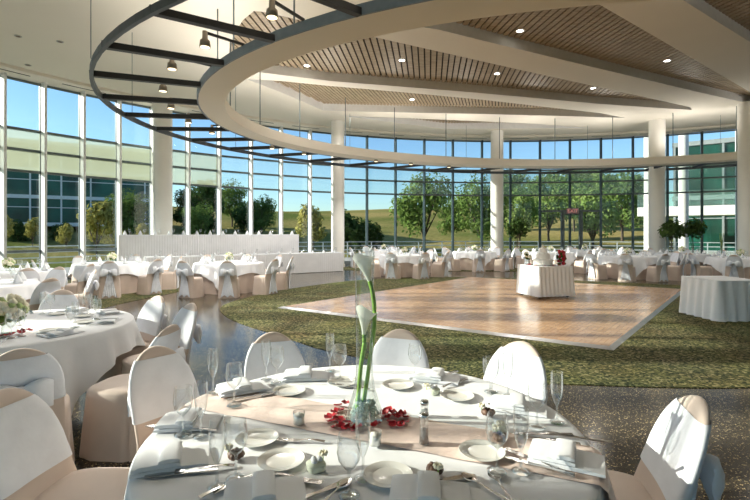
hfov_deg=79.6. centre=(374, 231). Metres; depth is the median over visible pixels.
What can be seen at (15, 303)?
flower centerpiece
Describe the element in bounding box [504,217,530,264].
potted tree
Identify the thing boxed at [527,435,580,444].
fork
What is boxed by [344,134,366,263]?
window
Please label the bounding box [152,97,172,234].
column
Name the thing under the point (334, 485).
knife
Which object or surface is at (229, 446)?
flower
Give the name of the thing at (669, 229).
potted tree
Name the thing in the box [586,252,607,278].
banquet chair
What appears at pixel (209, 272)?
round table
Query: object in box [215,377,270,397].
napkin
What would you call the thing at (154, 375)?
banquet chair
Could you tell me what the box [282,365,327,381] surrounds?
napkin
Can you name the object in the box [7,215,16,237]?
tree
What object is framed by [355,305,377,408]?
calla lily
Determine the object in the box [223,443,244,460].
box
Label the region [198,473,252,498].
fork
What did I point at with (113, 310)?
napkin
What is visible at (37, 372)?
banquet chair
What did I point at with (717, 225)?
building wing
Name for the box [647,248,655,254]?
banquet chair
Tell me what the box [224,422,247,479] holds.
wine glass
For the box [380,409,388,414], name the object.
rose petal
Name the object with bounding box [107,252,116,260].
flower centerpiece
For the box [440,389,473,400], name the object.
bread plate
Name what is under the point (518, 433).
knife
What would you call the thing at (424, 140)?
window
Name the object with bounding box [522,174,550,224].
tree
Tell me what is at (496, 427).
flower
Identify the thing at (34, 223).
tree
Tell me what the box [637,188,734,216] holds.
canopy
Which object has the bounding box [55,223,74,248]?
tree
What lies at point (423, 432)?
shaker
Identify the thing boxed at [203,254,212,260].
banquet chair
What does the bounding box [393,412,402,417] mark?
rose petal
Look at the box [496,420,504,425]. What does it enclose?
flower
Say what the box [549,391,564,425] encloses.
champagne flute
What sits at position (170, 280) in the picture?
banquet chair
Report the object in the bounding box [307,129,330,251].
window
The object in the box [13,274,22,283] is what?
napkin
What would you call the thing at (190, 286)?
banquet chair
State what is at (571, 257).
round table
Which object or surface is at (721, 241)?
vase
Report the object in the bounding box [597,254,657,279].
round table
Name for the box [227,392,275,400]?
knife
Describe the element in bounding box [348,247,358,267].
banquet chair
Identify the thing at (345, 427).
rose petal
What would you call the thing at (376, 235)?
tree
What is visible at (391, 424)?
rose petal
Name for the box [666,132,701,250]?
window
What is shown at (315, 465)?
box
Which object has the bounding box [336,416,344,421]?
rose petal
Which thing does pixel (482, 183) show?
window
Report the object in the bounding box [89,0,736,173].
ring
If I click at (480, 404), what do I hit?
flower
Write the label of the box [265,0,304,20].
spotlight
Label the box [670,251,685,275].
banquet chair
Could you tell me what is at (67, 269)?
terrace
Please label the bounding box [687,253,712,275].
banquet chair
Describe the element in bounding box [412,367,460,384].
napkin
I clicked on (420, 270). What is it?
banquet chair
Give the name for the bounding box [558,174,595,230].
tree
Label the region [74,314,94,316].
bread plate
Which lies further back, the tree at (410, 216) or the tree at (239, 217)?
the tree at (239, 217)
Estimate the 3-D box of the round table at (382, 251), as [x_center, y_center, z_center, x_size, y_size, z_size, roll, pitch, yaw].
[0.395,1.218,20.898,2.007,0.756,1.998,0,0,24]
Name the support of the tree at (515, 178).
on the ground
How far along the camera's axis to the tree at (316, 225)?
35.58 m
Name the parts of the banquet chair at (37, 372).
sash, seat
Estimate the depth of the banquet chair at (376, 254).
17.96 m
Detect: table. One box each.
[0,268,53,281]
[0,279,39,302]
[67,261,149,295]
[117,234,298,260]
[144,252,342,273]
[192,260,265,294]
[364,249,398,255]
[378,253,430,276]
[453,251,497,269]
[516,264,574,298]
[530,251,575,271]
[564,250,599,260]
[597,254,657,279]
[653,252,710,274]
[679,276,749,321]
[703,256,749,278]
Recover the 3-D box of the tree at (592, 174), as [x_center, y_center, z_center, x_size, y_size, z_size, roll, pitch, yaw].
[33.892,-5.332,65.938,4.600,8.012,4.447,0,0,19]
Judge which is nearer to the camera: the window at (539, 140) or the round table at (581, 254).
the round table at (581, 254)
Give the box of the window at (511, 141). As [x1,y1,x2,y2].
[509,140,539,257]
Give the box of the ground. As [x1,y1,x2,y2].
[7,206,672,267]
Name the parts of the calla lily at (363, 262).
stem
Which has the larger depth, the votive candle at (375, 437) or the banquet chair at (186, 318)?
the banquet chair at (186, 318)
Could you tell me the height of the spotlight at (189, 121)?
0.248 m
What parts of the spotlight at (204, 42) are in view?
arm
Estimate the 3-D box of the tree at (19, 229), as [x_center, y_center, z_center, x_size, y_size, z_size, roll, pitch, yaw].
[-29.982,-0.022,38.057,1.915,2.163,1.968,0,0,31]
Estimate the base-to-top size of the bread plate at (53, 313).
0.012 m
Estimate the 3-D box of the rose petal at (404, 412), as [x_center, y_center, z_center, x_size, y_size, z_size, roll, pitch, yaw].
[0.120,0.815,2.026,0.043,0.024,0.044,0,0,-18]
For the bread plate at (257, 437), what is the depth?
1.81 m
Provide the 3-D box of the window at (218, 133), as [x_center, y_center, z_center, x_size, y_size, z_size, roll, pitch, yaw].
[-6.228,-1.725,19.955,1.489,6.650,0.420,0,0,-39]
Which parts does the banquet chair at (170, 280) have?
seat, backrest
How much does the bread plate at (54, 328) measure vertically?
0.012 m
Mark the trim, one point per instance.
(12, 71)
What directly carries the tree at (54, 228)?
on the ground
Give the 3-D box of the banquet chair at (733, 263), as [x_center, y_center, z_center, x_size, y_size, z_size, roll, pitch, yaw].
[11.087,1.142,13.881,0.511,0.914,0.680,0,0,42]
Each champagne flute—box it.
[193,381,208,439]
[207,441,225,490]
[260,340,271,380]
[354,417,370,483]
[511,406,530,475]
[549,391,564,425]
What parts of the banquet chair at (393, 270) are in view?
sash, seat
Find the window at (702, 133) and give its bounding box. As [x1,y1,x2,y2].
[700,130,736,252]
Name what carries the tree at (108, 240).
on the ground
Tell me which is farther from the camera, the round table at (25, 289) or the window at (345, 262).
the window at (345, 262)
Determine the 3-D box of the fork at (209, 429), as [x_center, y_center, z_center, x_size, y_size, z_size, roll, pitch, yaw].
[-0.764,0.828,1.891,0.198,0.008,0.024,0,0,4]
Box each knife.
[144,467,218,477]
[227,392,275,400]
[306,479,348,498]
[440,474,475,480]
[505,456,574,476]
[512,432,572,435]
[547,431,612,444]
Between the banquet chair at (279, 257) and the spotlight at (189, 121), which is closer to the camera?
the spotlight at (189, 121)
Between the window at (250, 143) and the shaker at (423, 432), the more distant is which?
the window at (250, 143)
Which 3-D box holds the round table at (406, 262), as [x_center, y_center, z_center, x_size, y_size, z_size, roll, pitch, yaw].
[1.095,1.218,16.748,2.007,0.756,1.998,0,0,20]
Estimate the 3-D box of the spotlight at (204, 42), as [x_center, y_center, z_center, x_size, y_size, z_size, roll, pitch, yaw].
[-2.396,-2.946,7.076,0.735,0.248,0.168,0,0,-44]
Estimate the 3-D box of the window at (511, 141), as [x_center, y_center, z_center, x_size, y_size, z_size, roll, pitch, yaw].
[8.097,-1.725,24.337,1.631,6.650,0.221,0,0,2]
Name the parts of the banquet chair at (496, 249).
sash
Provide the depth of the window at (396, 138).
23.62 m
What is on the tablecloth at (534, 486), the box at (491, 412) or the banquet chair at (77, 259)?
the box at (491, 412)
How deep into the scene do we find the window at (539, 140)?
24.16 m
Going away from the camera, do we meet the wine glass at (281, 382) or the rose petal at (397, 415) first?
the rose petal at (397, 415)
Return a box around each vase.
[344,247,384,425]
[524,251,531,263]
[719,233,723,253]
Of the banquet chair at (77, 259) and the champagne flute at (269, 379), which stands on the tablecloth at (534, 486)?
the champagne flute at (269, 379)
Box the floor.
[67,262,749,499]
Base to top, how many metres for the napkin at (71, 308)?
0.045 m
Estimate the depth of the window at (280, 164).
21.21 m
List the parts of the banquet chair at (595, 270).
sash, backrest, seat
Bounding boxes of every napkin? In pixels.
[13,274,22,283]
[19,272,26,280]
[41,263,47,270]
[46,328,84,336]
[56,306,86,311]
[96,308,119,314]
[97,317,122,323]
[129,440,208,478]
[153,407,223,432]
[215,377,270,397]
[223,470,306,499]
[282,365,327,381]
[389,470,470,499]
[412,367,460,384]
[490,393,546,417]
[527,438,605,477]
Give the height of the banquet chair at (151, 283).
0.914 m
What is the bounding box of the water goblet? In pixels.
[483,363,499,393]
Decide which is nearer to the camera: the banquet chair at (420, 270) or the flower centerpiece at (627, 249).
the banquet chair at (420, 270)
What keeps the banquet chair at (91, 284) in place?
on the floor
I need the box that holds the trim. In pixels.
[0,62,735,140]
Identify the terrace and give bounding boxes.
[64,256,443,273]
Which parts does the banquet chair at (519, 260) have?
sash, seat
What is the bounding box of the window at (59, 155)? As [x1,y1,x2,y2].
[39,82,80,277]
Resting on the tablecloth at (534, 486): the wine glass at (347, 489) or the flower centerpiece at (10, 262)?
the wine glass at (347, 489)
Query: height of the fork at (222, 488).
0.008 m
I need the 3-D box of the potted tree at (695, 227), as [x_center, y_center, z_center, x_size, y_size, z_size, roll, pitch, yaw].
[14.037,0.451,19.904,1.074,2.282,1.102,0,0,-15]
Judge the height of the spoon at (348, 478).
0.009 m
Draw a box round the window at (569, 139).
[569,139,600,245]
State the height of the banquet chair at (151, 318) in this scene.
0.914 m
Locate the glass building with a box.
[7,171,148,226]
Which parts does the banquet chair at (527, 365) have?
backrest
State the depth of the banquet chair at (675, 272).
14.80 m
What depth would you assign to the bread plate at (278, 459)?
1.64 m
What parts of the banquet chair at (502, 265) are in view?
seat, backrest, sash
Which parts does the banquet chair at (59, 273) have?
backrest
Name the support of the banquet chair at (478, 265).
on the floor
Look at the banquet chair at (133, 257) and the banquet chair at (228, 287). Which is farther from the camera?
the banquet chair at (133, 257)
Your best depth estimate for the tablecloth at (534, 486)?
1.76 m
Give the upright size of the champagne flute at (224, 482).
0.223 m
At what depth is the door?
24.00 m
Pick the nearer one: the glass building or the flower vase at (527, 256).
the flower vase at (527, 256)
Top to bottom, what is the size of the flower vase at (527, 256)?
0.339 m
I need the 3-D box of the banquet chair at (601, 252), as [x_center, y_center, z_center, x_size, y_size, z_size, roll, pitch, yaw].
[9.603,1.142,19.163,0.511,0.914,0.680,0,0,-3]
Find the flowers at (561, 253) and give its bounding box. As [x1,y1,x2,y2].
[556,250,566,265]
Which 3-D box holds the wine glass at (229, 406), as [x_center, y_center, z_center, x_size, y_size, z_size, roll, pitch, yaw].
[-0.674,0.728,2.151,0.078,0.198,0.078,0,0,0]
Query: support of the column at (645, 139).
on the terrace
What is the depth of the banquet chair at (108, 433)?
3.15 m
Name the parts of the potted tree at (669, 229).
stem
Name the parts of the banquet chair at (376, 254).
sash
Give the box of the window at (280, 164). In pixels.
[278,126,308,233]
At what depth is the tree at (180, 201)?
51.11 m
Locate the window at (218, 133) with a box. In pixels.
[216,126,248,234]
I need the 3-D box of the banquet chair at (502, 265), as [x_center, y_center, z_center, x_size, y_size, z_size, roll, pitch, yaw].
[5.223,1.142,18.399,0.511,0.914,0.680,0,0,-39]
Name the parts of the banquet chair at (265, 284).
seat, backrest, sash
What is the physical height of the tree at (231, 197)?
6.670 m
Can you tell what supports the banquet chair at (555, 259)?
on the floor
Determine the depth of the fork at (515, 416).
2.04 m
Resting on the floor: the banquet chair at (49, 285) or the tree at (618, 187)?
the banquet chair at (49, 285)
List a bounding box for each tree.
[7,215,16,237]
[7,219,31,241]
[24,217,38,245]
[48,221,68,239]
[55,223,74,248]
[76,200,114,258]
[100,225,122,251]
[103,188,148,234]
[136,223,148,234]
[173,189,196,223]
[180,186,224,233]
[181,200,214,234]
[222,178,247,226]
[230,205,259,231]
[244,194,276,233]
[295,204,327,249]
[344,208,375,251]
[368,222,384,248]
[389,168,455,249]
[436,190,465,234]
[455,173,508,246]
[490,178,517,230]
[503,169,530,205]
[503,185,538,247]
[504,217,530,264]
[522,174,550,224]
[529,176,568,240]
[546,171,579,216]
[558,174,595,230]
[566,173,621,248]
[568,170,596,185]
[591,170,618,204]
[592,169,643,240]
[629,169,643,222]
[657,220,685,251]
[682,217,707,252]
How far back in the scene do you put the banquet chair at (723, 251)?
17.72 m
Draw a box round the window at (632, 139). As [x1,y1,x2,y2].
[631,135,666,252]
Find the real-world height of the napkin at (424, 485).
0.050 m
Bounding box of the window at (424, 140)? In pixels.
[423,139,452,261]
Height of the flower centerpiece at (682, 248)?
0.293 m
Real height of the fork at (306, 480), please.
0.008 m
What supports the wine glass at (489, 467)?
on the tablecloth at (534, 486)
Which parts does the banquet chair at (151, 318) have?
seat, sash, backrest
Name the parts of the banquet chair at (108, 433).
seat, backrest, sash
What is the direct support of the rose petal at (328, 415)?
on the table runner
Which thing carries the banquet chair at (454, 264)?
on the floor
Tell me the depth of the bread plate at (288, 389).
2.36 m
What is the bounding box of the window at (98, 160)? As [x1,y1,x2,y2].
[78,91,116,258]
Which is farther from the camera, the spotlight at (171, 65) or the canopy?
the canopy
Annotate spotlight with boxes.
[158,84,167,92]
[167,59,210,70]
[167,97,196,109]
[185,113,203,123]
[199,30,244,48]
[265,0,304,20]
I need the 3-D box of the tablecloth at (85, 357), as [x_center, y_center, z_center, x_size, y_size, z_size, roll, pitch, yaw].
[-3.204,1.220,4.055,1.958,0.760,1.967,0,0,0]
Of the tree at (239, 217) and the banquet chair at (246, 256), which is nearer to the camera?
the banquet chair at (246, 256)
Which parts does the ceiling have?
slat panel, slat panel, slat panel, slat panel, slat panel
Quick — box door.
[541,210,600,249]
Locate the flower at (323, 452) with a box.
[318,449,327,456]
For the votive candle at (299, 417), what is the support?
on the table runner
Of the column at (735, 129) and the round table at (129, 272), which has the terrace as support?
the column at (735, 129)
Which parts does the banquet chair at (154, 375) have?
backrest, sash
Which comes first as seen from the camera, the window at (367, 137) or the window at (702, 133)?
the window at (702, 133)
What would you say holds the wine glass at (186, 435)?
on the tablecloth at (534, 486)
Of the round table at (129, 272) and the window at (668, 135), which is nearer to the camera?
the round table at (129, 272)
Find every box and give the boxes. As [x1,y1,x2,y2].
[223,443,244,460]
[306,449,327,473]
[423,383,439,394]
[426,461,443,474]
[478,402,494,416]
[492,420,507,432]
[492,425,506,441]
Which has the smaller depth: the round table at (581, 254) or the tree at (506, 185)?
the round table at (581, 254)
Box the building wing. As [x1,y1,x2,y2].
[672,137,734,254]
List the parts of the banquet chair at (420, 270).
seat, backrest, sash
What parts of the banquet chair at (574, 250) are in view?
sash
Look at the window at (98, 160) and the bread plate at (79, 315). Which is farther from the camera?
the window at (98, 160)
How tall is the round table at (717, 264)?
0.756 m
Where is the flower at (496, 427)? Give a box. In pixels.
[492,425,500,430]
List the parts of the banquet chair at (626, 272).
sash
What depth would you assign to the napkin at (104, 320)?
4.14 m
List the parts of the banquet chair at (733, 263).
sash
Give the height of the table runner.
0.276 m
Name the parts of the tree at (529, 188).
crown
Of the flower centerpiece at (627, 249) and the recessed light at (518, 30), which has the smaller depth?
the recessed light at (518, 30)
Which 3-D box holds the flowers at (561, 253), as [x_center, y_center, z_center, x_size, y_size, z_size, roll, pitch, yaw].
[4.502,0.616,10.870,0.244,0.390,0.225,0,0,-42]
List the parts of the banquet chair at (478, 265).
sash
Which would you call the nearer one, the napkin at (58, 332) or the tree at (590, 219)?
the napkin at (58, 332)
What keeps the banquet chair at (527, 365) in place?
on the floor
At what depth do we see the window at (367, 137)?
23.21 m
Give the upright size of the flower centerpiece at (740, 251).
0.293 m
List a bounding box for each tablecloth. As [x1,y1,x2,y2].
[0,309,145,416]
[124,365,609,499]
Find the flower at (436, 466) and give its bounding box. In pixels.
[433,462,442,469]
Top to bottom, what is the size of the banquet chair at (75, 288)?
0.914 m
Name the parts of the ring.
hanger rod, hanger rod, hanger rod, hanger rod, hanger rod, hanger rod, hanger rod, hanger rod, hanger rod, hanger rod, hanger rod, hanger rod, hanger rod, hanger rod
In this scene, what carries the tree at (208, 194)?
on the ground
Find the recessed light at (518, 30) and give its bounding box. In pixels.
[515,28,524,32]
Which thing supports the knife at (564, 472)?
on the table runner
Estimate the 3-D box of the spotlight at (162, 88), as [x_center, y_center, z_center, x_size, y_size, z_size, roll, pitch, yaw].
[-3.996,-2.946,9.168,0.753,0.248,0.168,0,0,-28]
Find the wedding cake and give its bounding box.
[531,245,555,265]
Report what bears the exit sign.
attached to the door
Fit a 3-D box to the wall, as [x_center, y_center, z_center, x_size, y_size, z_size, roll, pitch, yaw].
[3.171,-1.692,22.968,44.927,6.715,42.461,0,0,32]
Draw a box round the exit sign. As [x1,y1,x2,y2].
[566,208,578,213]
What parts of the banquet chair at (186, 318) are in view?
seat, sash, backrest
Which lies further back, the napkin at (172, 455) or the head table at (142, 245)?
the head table at (142, 245)
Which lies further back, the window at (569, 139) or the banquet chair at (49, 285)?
the window at (569, 139)
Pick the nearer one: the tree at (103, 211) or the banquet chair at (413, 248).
the banquet chair at (413, 248)
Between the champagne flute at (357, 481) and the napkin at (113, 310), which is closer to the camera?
the champagne flute at (357, 481)
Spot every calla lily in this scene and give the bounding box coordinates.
[353,254,376,401]
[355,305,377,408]
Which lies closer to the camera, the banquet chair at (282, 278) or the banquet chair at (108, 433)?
the banquet chair at (108, 433)
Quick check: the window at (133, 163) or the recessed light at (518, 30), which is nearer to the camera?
the recessed light at (518, 30)
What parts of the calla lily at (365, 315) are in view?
stem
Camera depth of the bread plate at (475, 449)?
1.69 m
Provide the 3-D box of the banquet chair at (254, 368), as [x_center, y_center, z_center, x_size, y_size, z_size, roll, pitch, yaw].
[-0.559,1.142,2.822,0.511,0.914,0.680,0,0,-31]
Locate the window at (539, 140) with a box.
[539,140,569,247]
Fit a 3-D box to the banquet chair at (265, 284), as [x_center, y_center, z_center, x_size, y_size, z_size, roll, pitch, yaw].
[-2.799,1.142,11.638,0.680,0.914,0.511,0,0,26]
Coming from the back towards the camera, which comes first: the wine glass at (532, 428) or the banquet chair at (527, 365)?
the banquet chair at (527, 365)
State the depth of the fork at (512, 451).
1.66 m
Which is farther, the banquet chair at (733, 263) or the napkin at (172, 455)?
the banquet chair at (733, 263)
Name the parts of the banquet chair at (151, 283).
seat, backrest, sash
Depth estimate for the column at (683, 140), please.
25.60 m
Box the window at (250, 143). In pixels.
[248,125,279,233]
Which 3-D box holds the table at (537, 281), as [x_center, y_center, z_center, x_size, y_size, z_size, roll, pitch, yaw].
[4.141,1.188,11.010,1.048,0.755,1.009,0,0,-15]
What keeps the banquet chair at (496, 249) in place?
on the floor
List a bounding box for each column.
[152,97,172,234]
[331,120,344,266]
[491,130,502,258]
[644,137,647,249]
[648,119,665,252]
[678,133,688,251]
[735,129,735,254]
[737,101,749,256]
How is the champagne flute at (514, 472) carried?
on the tablecloth at (534, 486)
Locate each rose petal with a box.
[324,413,332,417]
[335,421,345,427]
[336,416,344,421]
[340,423,349,429]
[348,425,356,430]
[369,420,378,425]
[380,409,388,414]
[388,421,398,426]
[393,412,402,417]
[394,420,404,426]
[398,409,406,416]
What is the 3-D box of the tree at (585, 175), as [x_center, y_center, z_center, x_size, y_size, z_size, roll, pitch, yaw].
[38.205,-8.142,82.222,6.076,9.634,5.966,0,0,28]
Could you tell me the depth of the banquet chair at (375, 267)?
15.85 m
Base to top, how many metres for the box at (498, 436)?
0.055 m
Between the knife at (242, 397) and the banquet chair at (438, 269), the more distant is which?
the banquet chair at (438, 269)
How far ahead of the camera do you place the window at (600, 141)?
23.65 m
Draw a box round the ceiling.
[0,0,749,134]
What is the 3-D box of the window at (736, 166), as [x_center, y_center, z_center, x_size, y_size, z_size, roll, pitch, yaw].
[18.019,-1.725,21.283,1.448,6.650,0.220,0,0,29]
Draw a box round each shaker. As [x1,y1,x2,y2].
[419,411,428,445]
[420,399,428,411]
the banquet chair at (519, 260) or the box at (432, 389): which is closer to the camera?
the box at (432, 389)
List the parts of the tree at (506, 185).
crown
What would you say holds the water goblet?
on the tablecloth at (534, 486)
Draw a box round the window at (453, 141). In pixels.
[451,140,481,252]
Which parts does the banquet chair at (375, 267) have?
seat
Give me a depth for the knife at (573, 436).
1.79 m
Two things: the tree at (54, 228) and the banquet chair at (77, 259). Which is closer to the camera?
the banquet chair at (77, 259)
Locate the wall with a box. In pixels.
[0,72,734,268]
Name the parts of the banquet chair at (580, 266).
seat, backrest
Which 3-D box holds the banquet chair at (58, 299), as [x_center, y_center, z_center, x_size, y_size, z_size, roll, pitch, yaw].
[-3.618,1.142,5.086,0.511,0.914,0.680,0,0,-22]
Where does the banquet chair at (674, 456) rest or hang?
on the floor
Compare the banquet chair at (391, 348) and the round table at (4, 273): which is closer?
the banquet chair at (391, 348)
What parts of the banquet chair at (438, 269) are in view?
seat, backrest, sash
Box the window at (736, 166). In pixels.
[736,166,736,249]
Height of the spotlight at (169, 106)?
0.248 m
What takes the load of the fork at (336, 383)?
on the tablecloth at (534, 486)
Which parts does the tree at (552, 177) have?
crown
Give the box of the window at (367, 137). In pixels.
[365,135,394,245]
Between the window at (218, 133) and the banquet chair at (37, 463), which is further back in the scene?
the window at (218, 133)
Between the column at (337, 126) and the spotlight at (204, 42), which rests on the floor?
the column at (337, 126)
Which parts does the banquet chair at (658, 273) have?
seat, backrest, sash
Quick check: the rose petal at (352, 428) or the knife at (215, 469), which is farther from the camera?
the rose petal at (352, 428)
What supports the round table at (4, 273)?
on the floor
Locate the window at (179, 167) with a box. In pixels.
[149,106,185,234]
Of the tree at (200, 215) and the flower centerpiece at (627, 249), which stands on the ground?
the tree at (200, 215)
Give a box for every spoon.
[323,477,350,499]
[461,472,508,499]
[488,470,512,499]
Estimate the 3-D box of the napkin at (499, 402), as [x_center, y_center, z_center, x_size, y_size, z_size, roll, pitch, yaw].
[0.680,0.812,2.139,0.253,0.050,0.159,0,0,20]
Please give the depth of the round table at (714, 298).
8.07 m
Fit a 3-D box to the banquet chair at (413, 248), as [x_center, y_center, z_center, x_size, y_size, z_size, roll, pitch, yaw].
[1.648,1.142,21.611,0.680,0.914,0.511,0,0,-23]
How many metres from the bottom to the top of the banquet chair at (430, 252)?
0.914 m
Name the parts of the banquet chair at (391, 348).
backrest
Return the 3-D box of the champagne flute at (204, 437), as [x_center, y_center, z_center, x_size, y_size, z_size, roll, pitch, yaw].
[-0.710,0.723,1.836,0.064,0.223,0.064,0,0,0]
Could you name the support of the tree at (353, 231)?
on the ground
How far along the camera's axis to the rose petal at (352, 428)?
1.89 m
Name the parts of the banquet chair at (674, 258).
sash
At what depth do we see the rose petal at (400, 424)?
1.92 m
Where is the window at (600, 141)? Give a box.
[599,137,632,246]
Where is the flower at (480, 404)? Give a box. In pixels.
[478,402,484,407]
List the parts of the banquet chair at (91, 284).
seat, backrest, sash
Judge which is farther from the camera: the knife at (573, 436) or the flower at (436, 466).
the knife at (573, 436)
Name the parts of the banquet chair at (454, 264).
backrest, seat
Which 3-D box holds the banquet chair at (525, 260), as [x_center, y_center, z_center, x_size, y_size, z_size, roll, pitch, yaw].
[6.127,1.142,17.870,0.680,0.914,0.511,0,0,-41]
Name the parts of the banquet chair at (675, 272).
seat, backrest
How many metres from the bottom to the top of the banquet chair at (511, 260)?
0.914 m
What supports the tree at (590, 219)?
on the ground
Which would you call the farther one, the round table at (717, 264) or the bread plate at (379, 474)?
the round table at (717, 264)
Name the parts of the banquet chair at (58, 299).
backrest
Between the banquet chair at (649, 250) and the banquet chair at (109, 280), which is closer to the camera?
the banquet chair at (109, 280)
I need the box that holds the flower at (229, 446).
[223,443,232,450]
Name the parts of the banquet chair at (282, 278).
seat, backrest, sash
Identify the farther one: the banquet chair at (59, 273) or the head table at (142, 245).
the head table at (142, 245)
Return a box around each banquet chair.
[0,348,74,461]
[0,388,129,499]
[14,268,40,282]
[29,278,60,310]
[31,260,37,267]
[38,289,79,309]
[45,267,67,288]
[64,263,96,304]
[72,256,86,263]
[75,270,98,308]
[79,324,185,462]
[95,295,168,383]
[97,261,120,298]
[121,303,201,373]
[127,346,199,451]
[128,254,140,260]
[136,259,163,294]
[161,256,181,289]
[163,254,172,271]
[176,261,203,297]
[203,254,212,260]
[218,261,239,297]
[241,254,252,260]
[244,332,304,380]
[253,259,279,294]
[265,254,282,270]
[276,256,294,289]
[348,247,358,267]
[362,251,380,277]
[372,249,379,263]
[372,329,428,368]
[385,252,400,278]
[410,246,416,253]
[412,252,429,278]
[427,249,433,272]
[431,251,450,276]
[433,250,450,269]
[434,248,442,261]
[445,249,460,270]
[472,249,484,271]
[483,341,547,404]
[492,247,499,258]
[494,249,510,271]
[501,248,516,268]
[515,247,522,267]
[522,249,532,263]
[553,251,565,264]
[570,248,577,263]
[574,250,591,273]
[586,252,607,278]
[597,248,607,259]
[608,395,724,499]
[618,253,635,281]
[646,254,669,281]
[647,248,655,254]
[667,253,687,280]
[670,251,680,264]
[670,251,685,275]
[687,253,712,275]
[716,249,725,255]
[725,255,744,277]
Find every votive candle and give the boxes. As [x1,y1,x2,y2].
[293,409,304,425]
[368,429,381,446]
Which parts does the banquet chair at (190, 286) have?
sash, backrest, seat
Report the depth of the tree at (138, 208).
37.60 m
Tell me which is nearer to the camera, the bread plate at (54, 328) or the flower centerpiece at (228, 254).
the bread plate at (54, 328)
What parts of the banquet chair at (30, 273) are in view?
backrest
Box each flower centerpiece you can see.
[0,293,29,333]
[1,257,15,267]
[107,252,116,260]
[225,252,232,260]
[624,247,630,253]
[678,246,685,251]
[736,248,744,255]
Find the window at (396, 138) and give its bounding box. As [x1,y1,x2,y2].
[394,137,423,248]
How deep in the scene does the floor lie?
6.73 m
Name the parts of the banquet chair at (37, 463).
sash, backrest, seat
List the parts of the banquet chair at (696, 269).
sash, backrest, seat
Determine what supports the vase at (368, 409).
on the table runner
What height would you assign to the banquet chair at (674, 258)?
0.914 m
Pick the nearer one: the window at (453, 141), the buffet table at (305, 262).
the buffet table at (305, 262)
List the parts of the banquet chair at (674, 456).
seat, backrest, sash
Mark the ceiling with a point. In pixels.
(548, 70)
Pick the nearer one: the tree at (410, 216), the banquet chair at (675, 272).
the banquet chair at (675, 272)
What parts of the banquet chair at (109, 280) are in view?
sash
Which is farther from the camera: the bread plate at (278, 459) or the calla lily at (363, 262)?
the calla lily at (363, 262)
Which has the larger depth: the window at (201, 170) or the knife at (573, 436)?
the window at (201, 170)
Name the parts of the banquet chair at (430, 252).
sash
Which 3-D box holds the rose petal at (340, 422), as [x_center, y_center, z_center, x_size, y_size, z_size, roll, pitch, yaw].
[-0.145,0.816,1.906,0.045,0.022,0.042,0,0,-44]
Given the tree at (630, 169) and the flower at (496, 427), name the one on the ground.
the tree at (630, 169)
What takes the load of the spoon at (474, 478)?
on the tablecloth at (534, 486)
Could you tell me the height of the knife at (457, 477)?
0.006 m
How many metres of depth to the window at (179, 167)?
18.43 m
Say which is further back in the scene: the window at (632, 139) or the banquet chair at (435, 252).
the window at (632, 139)
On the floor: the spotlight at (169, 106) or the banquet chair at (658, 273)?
the banquet chair at (658, 273)
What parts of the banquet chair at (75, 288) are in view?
seat, backrest, sash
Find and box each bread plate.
[38,327,60,331]
[48,312,67,314]
[73,319,94,323]
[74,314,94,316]
[235,428,278,447]
[257,447,304,471]
[272,384,305,395]
[327,376,357,385]
[363,461,412,487]
[382,379,413,389]
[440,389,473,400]
[459,439,505,461]
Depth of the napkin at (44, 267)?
9.79 m
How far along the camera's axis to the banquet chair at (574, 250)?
19.52 m
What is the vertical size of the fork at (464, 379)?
0.008 m
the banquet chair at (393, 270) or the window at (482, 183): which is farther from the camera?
the window at (482, 183)
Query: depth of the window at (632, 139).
23.36 m
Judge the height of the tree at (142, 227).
2.677 m
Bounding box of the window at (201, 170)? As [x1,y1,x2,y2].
[185,112,217,234]
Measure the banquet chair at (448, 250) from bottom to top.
0.914 m
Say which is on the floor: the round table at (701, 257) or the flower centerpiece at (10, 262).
the round table at (701, 257)
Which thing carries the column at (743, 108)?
on the floor
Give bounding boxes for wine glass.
[173,385,192,437]
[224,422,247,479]
[225,365,241,407]
[270,350,283,384]
[337,434,360,499]
[485,412,508,476]
[527,383,546,430]
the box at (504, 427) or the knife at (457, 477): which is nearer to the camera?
the knife at (457, 477)
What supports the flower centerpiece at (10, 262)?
on the round table at (4, 273)
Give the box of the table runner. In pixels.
[179,391,615,499]
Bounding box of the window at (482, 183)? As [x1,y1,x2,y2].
[481,140,509,249]
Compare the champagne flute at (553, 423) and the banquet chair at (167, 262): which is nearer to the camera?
the champagne flute at (553, 423)
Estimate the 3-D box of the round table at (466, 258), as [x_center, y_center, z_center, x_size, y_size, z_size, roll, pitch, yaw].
[4.299,1.218,19.502,1.955,0.756,1.959,0,0,40]
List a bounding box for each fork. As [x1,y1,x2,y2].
[174,463,234,472]
[183,428,216,431]
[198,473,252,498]
[213,486,224,494]
[274,472,323,484]
[276,437,324,442]
[335,383,369,389]
[441,378,467,387]
[486,402,520,418]
[505,447,558,468]
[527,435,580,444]
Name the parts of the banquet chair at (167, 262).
sash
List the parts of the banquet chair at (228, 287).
sash, seat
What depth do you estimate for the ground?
48.68 m
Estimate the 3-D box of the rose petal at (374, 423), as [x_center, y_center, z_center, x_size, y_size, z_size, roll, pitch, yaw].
[-0.005,0.817,1.917,0.041,0.021,0.045,0,0,-29]
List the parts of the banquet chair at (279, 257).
sash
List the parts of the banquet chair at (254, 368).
backrest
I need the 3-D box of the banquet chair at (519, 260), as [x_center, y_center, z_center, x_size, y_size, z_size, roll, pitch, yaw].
[6.472,1.142,19.874,0.511,0.914,0.680,0,0,-39]
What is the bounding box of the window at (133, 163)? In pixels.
[115,101,150,260]
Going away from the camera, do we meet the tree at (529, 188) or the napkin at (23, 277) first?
the napkin at (23, 277)
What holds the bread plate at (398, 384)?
on the tablecloth at (534, 486)
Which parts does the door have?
header rail, frame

